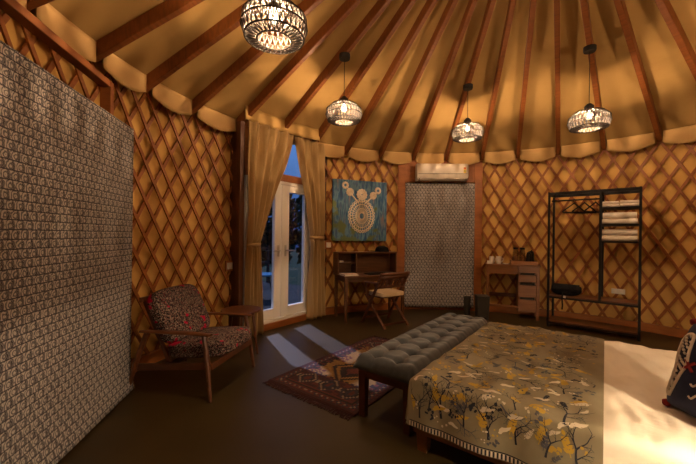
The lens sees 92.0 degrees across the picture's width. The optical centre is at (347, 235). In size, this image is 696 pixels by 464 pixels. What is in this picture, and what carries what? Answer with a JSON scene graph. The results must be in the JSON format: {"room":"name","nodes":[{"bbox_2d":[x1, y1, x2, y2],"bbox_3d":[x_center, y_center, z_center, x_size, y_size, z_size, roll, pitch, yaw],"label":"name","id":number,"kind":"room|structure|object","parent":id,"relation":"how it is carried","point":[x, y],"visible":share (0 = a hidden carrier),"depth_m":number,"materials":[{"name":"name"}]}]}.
{"room":"traditional dwelling","nodes":[
{"label":"traditional dwelling","id":0,"kind":"room"},
{"bbox_2d":[0,9,232,360],"bbox_3d":[-0.796,-0.090,1.234,2.013,2.820,6.480,1,0,-29],"label":"wall","id":1,"kind":"structure","parent":0,"point":[181,231],"depth_m":3.58,"materials":[{"name":"beige fabric"}]},
{"bbox_2d":[0,0,113,115],"bbox_3d":[-1.713,0.067,1.860,0.075,2.445,1.405,1,0,-10],"label":"trim","id":2,"kind":"structure","parent":1,"relation":"attached to","point":[14,9],"depth_m":1.99,"materials":[{"name":"orange wood"}]},
{"bbox_2d":[0,40,134,463],"bbox_3d":[-1.664,0.196,1.967,0.073,2.161,1.697,1,0,-10],"label":"fabric panel","id":3,"kind":"object","parent":2,"relation":"hanging from","point":[66,162],"visible":1,"depth_m":1.91,"materials":[{"name":"grey fabric"}]},
{"bbox_2d":[131,325,227,371],"bbox_3d":[-0.793,1.243,1.242,1.996,0.115,6.421,1,0,-29],"label":"baseboard","id":4,"kind":"structure","parent":1,"relation":"attached to","point":[154,356],"depth_m":3.37,"materials":[{"name":"orange wood"}]},
{"bbox_2d":[225,260,232,270],"bbox_3d":[-1.528,0.392,4.331,0.027,0.135,0.115,1,0,31],"label":"light switch","id":5,"kind":"object","parent":1,"relation":"attached to","point":[228,264],"visible":1,"depth_m":4.32,"materials":[{"name":"white plastic"}]},
{"bbox_2d":[228,121,244,325],"bbox_3d":[-1.470,-0.078,4.346,0.320,2.740,0.075,1,0,37],"label":"trim","id":6,"kind":"structure","parent":1,"relation":"attached to","point":[237,168],"depth_m":4.26,"materials":[{"name":"brown wood"}]},
{"bbox_2d":[243,175,309,330],"bbox_3d":[-0.961,0.261,4.832,0.152,2.075,1.320,1,0,37],"label":"door","id":7,"kind":"structure","parent":1,"relation":"in","point":[281,313],"depth_m":4.83,"materials":[{"name":"white paint"}]},
{"bbox_2d":[245,120,311,184],"bbox_3d":[-0.956,-1.214,4.842,0.120,0.875,1.320,1,0,37],"label":"window","id":8,"kind":"structure","parent":7,"relation":"on","point":[286,178],"depth_m":4.33,"materials":[{"name":"orange wood"}]},
{"bbox_2d":[17,0,695,164],"bbox_3d":[1.528,-2.315,2.500,7.281,2.148,7.281,1,0,16],"label":"ceiling","id":9,"kind":"structure","parent":0,"point":[409,65],"depth_m":4.08,"materials":[{"name":"brown wood"}]},
{"bbox_2d":[244,120,293,336],"bbox_3d":[-1.048,-0.086,4.539,0.132,2.743,0.783,1,0,37],"label":"curtain","id":10,"kind":"object","parent":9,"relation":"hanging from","point":[269,149],"visible":0.88,"depth_m":4.37,"materials":[{"name":"beige fabric"}]},
{"bbox_2d":[240,0,307,54],"bbox_3d":[-0.477,-1.737,2.201,0.434,0.931,0.434,1,0,-4],"label":"pendant lamp","id":11,"kind":"object","parent":9,"relation":"hanging from","point":[250,32],"visible":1,"depth_m":2.12,"materials":[{"name":"beige wicker"}]},
{"bbox_2d":[268,1,281,11],"bbox_3d":[-0.479,-1.531,2.201,0.100,0.090,0.100,1,0,0],"label":"socket","id":12,"kind":"object","parent":11,"relation":"attached to","point":[270,3],"depth_m":2.19,"materials":[{"name":"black metal"}]},
{"bbox_2d":[325,52,361,125],"bbox_3d":[-0.044,-1.731,3.959,0.434,0.800,0.434,1,0,-4],"label":"pendant lamp","id":13,"kind":"object","parent":9,"relation":"hanging from","point":[344,57],"visible":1,"depth_m":3.88,"materials":[{"name":"wicker"}]},
{"bbox_2d":[340,96,347,104],"bbox_3d":[-0.046,-1.591,3.959,0.100,0.090,0.100,1,0,0],"label":"socket","id":14,"kind":"object","parent":13,"relation":"attached to","point":[343,97],"depth_m":3.93,"materials":[{"name":"black metal"}]},
{"bbox_2d":[451,83,483,142],"bbox_3d":[1.665,-1.707,4.675,0.434,0.763,0.434,1,0,-4],"label":"pendant lamp","id":15,"kind":"object","parent":9,"relation":"hanging from","point":[477,135],"visible":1,"depth_m":4.61,"materials":[{"name":"beige wicker"}]},
{"bbox_2d":[567,44,612,132],"bbox_3d":[2.826,-1.722,3.935,0.434,0.970,0.434,1,0,-4],"label":"pendant lamp","id":16,"kind":"object","parent":9,"relation":"hanging from","point":[605,120],"visible":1,"depth_m":3.88,"materials":[{"name":"beige"}]},
{"bbox_2d":[584,103,593,111],"bbox_3d":[2.824,-1.496,3.935,0.100,0.090,0.100,1,0,0],"label":"socket","id":17,"kind":"object","parent":16,"relation":"attached to","point":[589,105],"depth_m":3.91,"materials":[{"name":"black metal"}]},
{"bbox_2d":[57,309,682,463],"bbox_3d":[1.484,1.348,2.500,7.280,0.040,7.280,1,0,0],"label":"floor","id":18,"kind":"structure","parent":0,"point":[168,417],"depth_m":2.42,"materials":[{"name":"brown wood"}]},
{"bbox_2d":[129,284,254,402],"bbox_3d":[-1.343,0.883,3.034,0.831,0.830,0.768,1,0,11],"label":"armchair","id":19,"kind":"object","parent":18,"relation":"on","point":[178,315],"visible":1,"depth_m":2.82,"materials":[{"name":"fabric"}]},
{"bbox_2d":[147,284,209,343],"bbox_3d":[-1.523,0.700,3.070,0.298,0.468,0.590,1,0,11],"label":"cushion","id":20,"kind":"object","parent":19,"relation":"on","point":[182,307],"depth_m":2.92,"materials":[{"name":"fabric"}]},
{"bbox_2d":[168,326,251,357],"bbox_3d":[-1.214,0.938,3.009,0.568,0.176,0.590,1,0,11],"label":"seat cushion","id":21,"kind":"object","parent":19,"relation":"on","point":[225,341],"depth_m":2.81,"materials":[{"name":"fabric"}]},
{"bbox_2d":[221,305,260,353],"bbox_3d":[-1.178,1.054,3.700,0.430,0.487,0.430,1,0,-17],"label":"side table","id":22,"kind":"object","parent":18,"relation":"on","point":[251,309],"visible":0.69,"depth_m":3.68,"materials":[{"name":"brown wood"}]},
{"bbox_2d":[263,336,394,420],"bbox_3d":[0.180,1.303,3.384,0.958,0.015,1.836,1,0,37],"label":"rug","id":23,"kind":"object","parent":18,"relation":"on","point":[331,380],"visible":0.54,"depth_m":2.96,"materials":[{"name":"red fabric"}]},
{"bbox_2d":[333,246,404,322],"bbox_3d":[0.343,0.743,5.428,1.060,1.143,0.530,1,0,-22],"label":"writing desk","id":24,"kind":"object","parent":18,"relation":"on","point":[359,262],"depth_m":5.54,"materials":[{"name":"brown wood"}]},
{"bbox_2d":[340,273,358,275],"bbox_3d":[0.026,0.597,5.146,0.240,0.024,0.160,1,0,-27],"label":"book","id":25,"kind":"object","parent":24,"relation":"on","point":[342,274],"visible":1,"depth_m":5.10,"materials":[{"name":"beige paper"}]},
{"bbox_2d":[364,272,385,274],"bbox_3d":[0.472,0.609,5.376,0.380,0.012,0.240,1,0,-22],"label":"folder","id":26,"kind":"object","parent":24,"relation":"on","point":[371,273],"visible":0.73,"depth_m":5.33,"materials":[{"name":"black fabric"}]},
{"bbox_2d":[361,271,409,329],"bbox_3d":[0.566,0.926,5.027,0.572,0.798,0.507,1,0,-34],"label":"folding chair","id":27,"kind":"object","parent":18,"relation":"on","point":[391,277],"visible":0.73,"depth_m":4.91,"materials":[{"name":"brown wood"}]},
{"bbox_2d":[369,288,403,296],"bbox_3d":[0.570,0.852,5.022,0.430,0.066,0.380,1,0,-34],"label":"seat cushion","id":28,"kind":"object","parent":27,"relation":"on","point":[388,292],"visible":0.97,"depth_m":4.92,"materials":[{"name":"beige fabric"}]},
{"bbox_2d":[353,313,486,435],"bbox_3d":[0.767,1.091,3.006,0.480,0.458,1.795,1,0,37],"label":"bench","id":29,"kind":"object","parent":18,"relation":"on","point":[394,362],"visible":0.9,"depth_m":2.47,"materials":[{"name":"grey fabric"}]},
{"bbox_2d":[413,427,511,463],"bbox_3d":[1.742,0.831,2.079,2.100,1.000,1.773,1,0,37],"label":"bed","id":30,"kind":"object","parent":18,"relation":"on","point":[423,438],"visible":0.11,"depth_m":1.98,"materials":[{"name":"brown wood"}]},
{"bbox_2d":[405,322,603,463],"bbox_3d":[1.260,0.998,2.445,0.961,0.324,1.814,1,0,37],"label":"blanket","id":31,"kind":"object","parent":30,"relation":"on","point":[513,394],"visible":0.99,"depth_m":1.87,"materials":[{"name":"beige fabric"}]},
{"bbox_2d":[603,341,695,463],"bbox_3d":[2.061,1.012,1.832,1.151,0.314,1.786,1,0,37],"label":"sheet","id":32,"kind":"object","parent":30,"relation":"on","point":[638,428],"visible":0.76,"depth_m":1.62,"materials":[{"name":"white fabric"}]},
{"bbox_2d":[662,318,695,417],"bbox_3d":[1.693,0.652,1.483,0.274,0.472,0.490,1,0,-3],"label":"pillow","id":33,"kind":"object","parent":32,"relation":"on","point":[681,386],"visible":1,"depth_m":1.59,"materials":[{"name":"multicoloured fabric"}]},
{"bbox_2d":[463,296,470,314],"bbox_3d":[2.006,1.180,5.660,0.126,0.309,0.126,1,0,0],"label":"waste bin","id":34,"kind":"object","parent":18,"relation":"on","point":[467,299],"visible":1,"depth_m":5.62,"materials":[{"name":"grey plastic"}]},
{"bbox_2d":[474,294,489,319],"bbox_3d":[2.150,1.149,5.393,0.196,0.377,0.235,1,0,8],"label":"waste bin","id":35,"kind":"object","parent":18,"relation":"on","point":[482,301],"visible":0.93,"depth_m":5.30,"materials":[{"name":"grey plastic"}]},
{"bbox_2d":[486,262,540,320],"bbox_3d":[2.720,0.908,5.592,0.800,0.870,0.375,1,0,22],"label":"desk","id":36,"kind":"object","parent":18,"relation":"on","point":[527,295],"visible":0.88,"depth_m":5.38,"materials":[{"name":"brown wood"}]},
{"bbox_2d":[489,256,495,263],"bbox_3d":[2.419,0.410,5.641,0.093,0.118,0.076,1,0,-11],"label":"mug","id":37,"kind":"object","parent":36,"relation":"on","point":[491,258],"visible":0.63,"depth_m":5.61,"materials":[{"name":"beige ceramic"}]},
{"bbox_2d":[496,256,503,263],"bbox_3d":[2.526,0.409,5.609,0.102,0.122,0.084,1,0,-12],"label":"mug","id":38,"kind":"object","parent":36,"relation":"on","point":[498,258],"visible":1,"depth_m":5.58,"materials":[{"name":"beige ceramic"}]},
{"bbox_2d":[510,260,537,264],"bbox_3d":[2.882,0.444,5.527,0.380,0.060,0.260,1,0,22],"label":"tray","id":39,"kind":"object","parent":36,"relation":"on","point":[518,262],"visible":0.99,"depth_m":5.41,"materials":[{"name":"brown wood"}]},
{"bbox_2d":[513,247,517,260],"bbox_3d":[2.769,0.327,5.550,0.094,0.266,0.093,1,0,22],"label":"jar","id":40,"kind":"object","parent":39,"relation":"on","point":[515,258],"visible":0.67,"depth_m":5.52,"materials":[{"name":"clear glass"}]},
{"bbox_2d":[519,247,524,260],"bbox_3d":[2.870,0.329,5.532,0.094,0.266,0.093,1,0,22],"label":"jar","id":41,"kind":"object","parent":39,"relation":"on","point":[521,258],"visible":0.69,"depth_m":5.50,"materials":[{"name":"clear glass"}]},
{"bbox_2d":[526,251,531,260],"bbox_3d":[2.940,0.360,5.452,0.090,0.204,0.108,1,0,-12],"label":"pot","id":42,"kind":"object","parent":39,"relation":"on","point":[528,255],"visible":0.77,"depth_m":5.43,"materials":[{"name":"black metal"}]},
{"bbox_2d":[547,186,641,341],"bbox_3d":[3.481,0.359,4.784,1.052,1.985,0.388,1,0,41],"label":"clothes rack","id":43,"kind":"object","parent":18,"relation":"on","point":[585,324],"visible":0.98,"depth_m":4.65,"materials":[{"name":"black metal"}]},
{"bbox_2d":[551,283,581,309],"bbox_3d":[3.201,0.890,4.944,0.380,0.354,0.340,1,0,41],"label":"bag","id":44,"kind":"object","parent":43,"relation":"on","point":[562,289],"visible":1,"depth_m":4.87,"materials":[{"name":"black fabric"}]},
{"bbox_2d":[562,199,584,213],"bbox_3d":[3.321,-0.433,4.933,0.429,0.215,0.020,1,0,-13],"label":"clothes hanger","id":45,"kind":"object","parent":43,"relation":"hanging from","point":[573,199],"visible":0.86,"depth_m":4.92,"materials":[{"name":"black metal"}]},
{"bbox_2d":[572,198,595,212],"bbox_3d":[3.415,-0.432,4.850,0.429,0.215,0.020,1,0,-10],"label":"clothes hanger","id":46,"kind":"object","parent":43,"relation":"hanging from","point":[584,198],"visible":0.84,"depth_m":4.84,"materials":[{"name":"black metal"}]},
{"bbox_2d":[549,316,637,334],"bbox_3d":[3.466,1.264,4.780,1.024,0.018,0.372,1,0,41],"label":"shelf","id":47,"kind":"object","parent":43,"relation":"attached to","point":[585,324],"depth_m":4.69,"materials":[{"name":"brown wood"}]},
{"bbox_2d":[549,292,637,305],"bbox_3d":[3.470,0.889,4.780,1.024,0.018,0.372,1,0,41],"label":"shelf","id":48,"kind":"object","parent":43,"relation":"attached to","point":[584,298],"depth_m":4.64,"materials":[{"name":"brown wood"}]},
{"bbox_2d":[584,201,606,212],"bbox_3d":[3.513,-0.431,4.765,0.429,0.215,0.020,1,0,-16],"label":"clothes hanger","id":49,"kind":"object","parent":43,"relation":"hanging from","point":[595,201],"visible":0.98,"depth_m":4.75,"materials":[{"name":"black metal"}]},
{"bbox_2d":[602,201,619,206],"bbox_3d":[3.631,-0.424,4.634,0.175,0.079,0.270,1,0,41],"label":"folded towel","id":50,"kind":"object","parent":43,"relation":"on","point":[606,203],"visible":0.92,"depth_m":4.54,"materials":[{"name":"white fabric"}]},
{"bbox_2d":[602,235,637,240],"bbox_3d":[3.697,0.038,4.572,0.370,0.077,0.270,1,0,41],"label":"folded towel","id":51,"kind":"object","parent":43,"relation":"on","point":[604,237],"visible":0.93,"depth_m":4.48,"materials":[{"name":"white fabric"}]},
{"bbox_2d":[602,229,637,234],"bbox_3d":[3.698,-0.043,4.572,0.365,0.079,0.270,1,0,41],"label":"folded towel","id":52,"kind":"object","parent":51,"relation":"on","point":[604,231],"visible":0.95,"depth_m":4.47,"materials":[{"name":"white fabric"}]},
{"bbox_2d":[602,218,637,223],"bbox_3d":[3.700,-0.190,4.572,0.370,0.072,0.270,1,0,41],"label":"folded towel","id":53,"kind":"object","parent":43,"relation":"on","point":[629,220],"visible":0.88,"depth_m":4.46,"materials":[{"name":"white fabric"}]},
{"bbox_2d":[603,212,636,218],"bbox_3d":[3.699,-0.271,4.573,0.355,0.082,0.270,1,0,41],"label":"folded towel","id":54,"kind":"object","parent":53,"relation":"on","point":[612,215],"visible":0.93,"depth_m":4.48,"materials":[{"name":"white fabric"}]},
{"bbox_2d":[602,241,638,242],"bbox_3d":[3.714,0.091,4.583,0.412,0.022,0.360,1,0,41],"label":"shelf","id":55,"kind":"object","parent":43,"relation":"attached to","point":[602,241],"depth_m":4.47,"materials":[{"name":"black metal"}]},
{"bbox_2d":[602,224,638,226],"bbox_3d":[3.717,-0.139,4.583,0.412,0.022,0.360,1,0,41],"label":"shelf","id":56,"kind":"object","parent":43,"relation":"attached to","point":[603,225],"depth_m":4.46,"materials":[{"name":"black metal"}]},
{"bbox_2d":[602,206,638,210],"bbox_3d":[3.720,-0.369,4.583,0.412,0.022,0.360,1,0,41],"label":"shelf","id":57,"kind":"object","parent":43,"relation":"attached to","point":[625,207],"depth_m":4.49,"materials":[{"name":"black metal"}]},
{"bbox_2d":[620,200,638,206],"bbox_3d":[3.778,-0.424,4.506,0.190,0.083,0.270,1,0,41],"label":"folded towel","id":58,"kind":"object","parent":43,"relation":"on","point":[623,203],"visible":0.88,"depth_m":4.41,"materials":[{"name":"white fabric"}]},
{"bbox_2d":[325,153,473,306],"bbox_3d":[0.883,-0.069,5.902,2.804,2.820,0.344,1,0,-10],"label":"wall","id":59,"kind":"structure","parent":0,"point":[345,167],"depth_m":5.83,"materials":[{"name":"beige fabric"}]},
{"bbox_2d":[324,157,326,288],"bbox_3d":[-0.502,-0.156,5.517,0.130,2.920,0.320,1,0,37],"label":"trim","id":60,"kind":"structure","parent":59,"relation":"attached to","point":[325,237],"depth_m":5.58,"materials":[{"name":"brown wood"}]},
{"bbox_2d":[325,241,330,248],"bbox_3d":[-0.322,0.156,5.530,0.115,0.135,0.027,1,0,-31],"label":"light switch","id":61,"kind":"object","parent":59,"relation":"attached to","point":[327,243],"visible":1,"depth_m":5.52,"materials":[{"name":"white plastic"}]},
{"bbox_2d":[332,179,386,240],"bbox_3d":[0.210,-0.422,5.753,1.010,1.030,0.053,1,0,-22],"label":"painting","id":62,"kind":"object","parent":59,"relation":"attached to","point":[359,208],"visible":1,"depth_m":5.73,"materials":[{"name":"fabric"}]},
{"bbox_2d":[325,303,471,314],"bbox_3d":[0.871,1.263,5.880,2.778,0.115,0.329,1,0,-10],"label":"baseboard","id":63,"kind":"structure","parent":59,"relation":"attached to","point":[378,306],"depth_m":5.85,"materials":[{"name":"orange wood"}]},
{"bbox_2d":[396,164,405,309],"bbox_3d":[0.954,-0.009,6.013,0.145,2.660,0.035,1,0,2],"label":"trim","id":64,"kind":"structure","parent":59,"relation":"attached to","point":[401,167],"depth_m":6.00,"materials":[{"name":"orange wood"}]},
{"bbox_2d":[404,183,474,307],"bbox_3d":[1.623,0.171,5.986,1.224,2.207,0.045,1,0,2],"label":"fabric panel","id":65,"kind":"object","parent":59,"relation":"attached to","point":[439,217],"visible":0.96,"depth_m":5.97,"materials":[{"name":"grey fabric"}]},
{"bbox_2d":[406,161,473,182],"bbox_3d":[1.640,-1.140,6.003,1.200,0.380,0.029,1,0,2],"label":"trim","id":66,"kind":"structure","parent":59,"relation":"attached to","point":[410,167],"depth_m":6.00,"materials":[{"name":"orange wood"}]},
{"bbox_2d":[415,164,468,182],"bbox_3d":[1.635,-1.094,5.877,0.880,0.313,0.211,1,0,2],"label":"air conditioner","id":67,"kind":"object","parent":59,"relation":"attached to","point":[455,173],"visible":1,"depth_m":5.79,"materials":[{"name":"beige plastic"}]},
{"bbox_2d":[418,178,465,180],"bbox_3d":[1.632,-0.968,5.837,0.800,0.040,0.069,1,0,2],"label":"outlet","id":68,"kind":"object","parent":67,"relation":"attached to","point":[419,179],"depth_m":5.82,"materials":[{"name":"grey plastic"}]},
{"bbox_2d":[472,161,482,310],"bbox_3d":[2.298,0.008,5.966,0.145,2.660,0.035,1,0,2],"label":"trim","id":69,"kind":"structure","parent":59,"relation":"attached to","point":[478,167],"depth_m":5.95,"materials":[{"name":"orange wood"}]},
{"bbox_3d":[-0.872,-1.436,4.912,0.045,0.020,1.650,1,0,37],"label":"curtain rod","id":70,"kind":"object","parent":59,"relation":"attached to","visible":0},
{"bbox_2d":[295,136,325,319],"bbox_3d":[-0.565,-0.080,5.177,0.132,2.743,0.698,1,0,37],"label":"curtain","id":71,"kind":"object","parent":70,"relation":"hanging from","point":[310,154],"visible":1,"depth_m":5.21,"materials":[{"name":"beige fabric"}]},
{"bbox_2d":[480,138,695,329],"bbox_3d":[3.534,-0.038,2.318,3.183,2.820,7.206,1,0,5],"label":"wall","id":72,"kind":"structure","parent":0,"point":[514,193],"depth_m":5.18,"materials":[{"name":"beige fabric"}]},
{"bbox_2d":[489,306,688,337],"bbox_3d":[3.498,1.295,2.317,3.155,0.115,7.143,1,0,5],"label":"baseboard","id":73,"kind":"structure","parent":72,"relation":"attached to","point":[647,327],"depth_m":5.08,"materials":[{"name":"orange wood"}]},
{"bbox_2d":[611,288,624,294],"bbox_3d":[4.003,0.828,4.978,0.015,0.075,0.160,1,0,-45],"label":"wall socket","id":74,"kind":"object","parent":72,"relation":"attached to","point":[613,290],"visible":1,"depth_m":4.98,"materials":[{"name":"white plastic"}]},
{"label":"outside","id":75,"kind":"structure","parent":0,"visible":0},
{"bbox_2d":[262,281,300,309],"bbox_3d":[-2.710,1.368,6.144,4.080,0.060,6.400,1,0,37],"label":"deck","id":76,"kind":"object","parent":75,"point":[294,291],"depth_m":7.72,"materials":[{"name":"grey wood"}]},
{"bbox_2d":[261,246,269,282],"bbox_3d":[-4.091,0.796,7.193,0.060,1.050,6.060,1,0,37],"label":"railing","id":77,"kind":"object","parent":76,"relation":"on","point":[267,262],"visible":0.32,"depth_m":9.56,"materials":[{"name":"black metal"}]},
{"bbox_2d":[262,272,271,289],"bbox_3d":[-1.845,1.084,7.185,0.600,0.532,0.600,1,0,0],"label":"table","id":78,"kind":"object","parent":76,"relation":"on","point":[264,274],"visible":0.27,"depth_m":7.17,"materials":[{"name":"blue wood"}]},
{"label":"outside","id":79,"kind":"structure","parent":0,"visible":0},
{"bbox_2d":[262,249,301,285],"bbox_3d":[-0.024,1.960,25.500,60.000,0.100,39.000,1,0,0],"label":"ground","id":80,"kind":"structure","parent":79,"point":[294,271],"depth_m":17.82,"materials":[{"name":"green plant"}]},
{"bbox_2d":[261,194,298,281],"bbox_3d":[-2.781,0.005,12.470,1.917,3.751,1.931,1,0,0],"label":"tree","id":81,"kind":"object","parent":80,"relation":"on","point":[266,240],"visible":0.18,"depth_m":12.27,"materials":[{"name":"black plant"}]},
{"bbox_2d":[293,195,301,263],"bbox_3d":[-1.270,-0.120,13.486,2.032,4.038,2.006,1,0,0],"label":"tree","id":82,"kind":"object","parent":80,"relation":"on","point":[298,201],"visible":0.09,"depth_m":13.23,"materials":[{"name":"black plant"}]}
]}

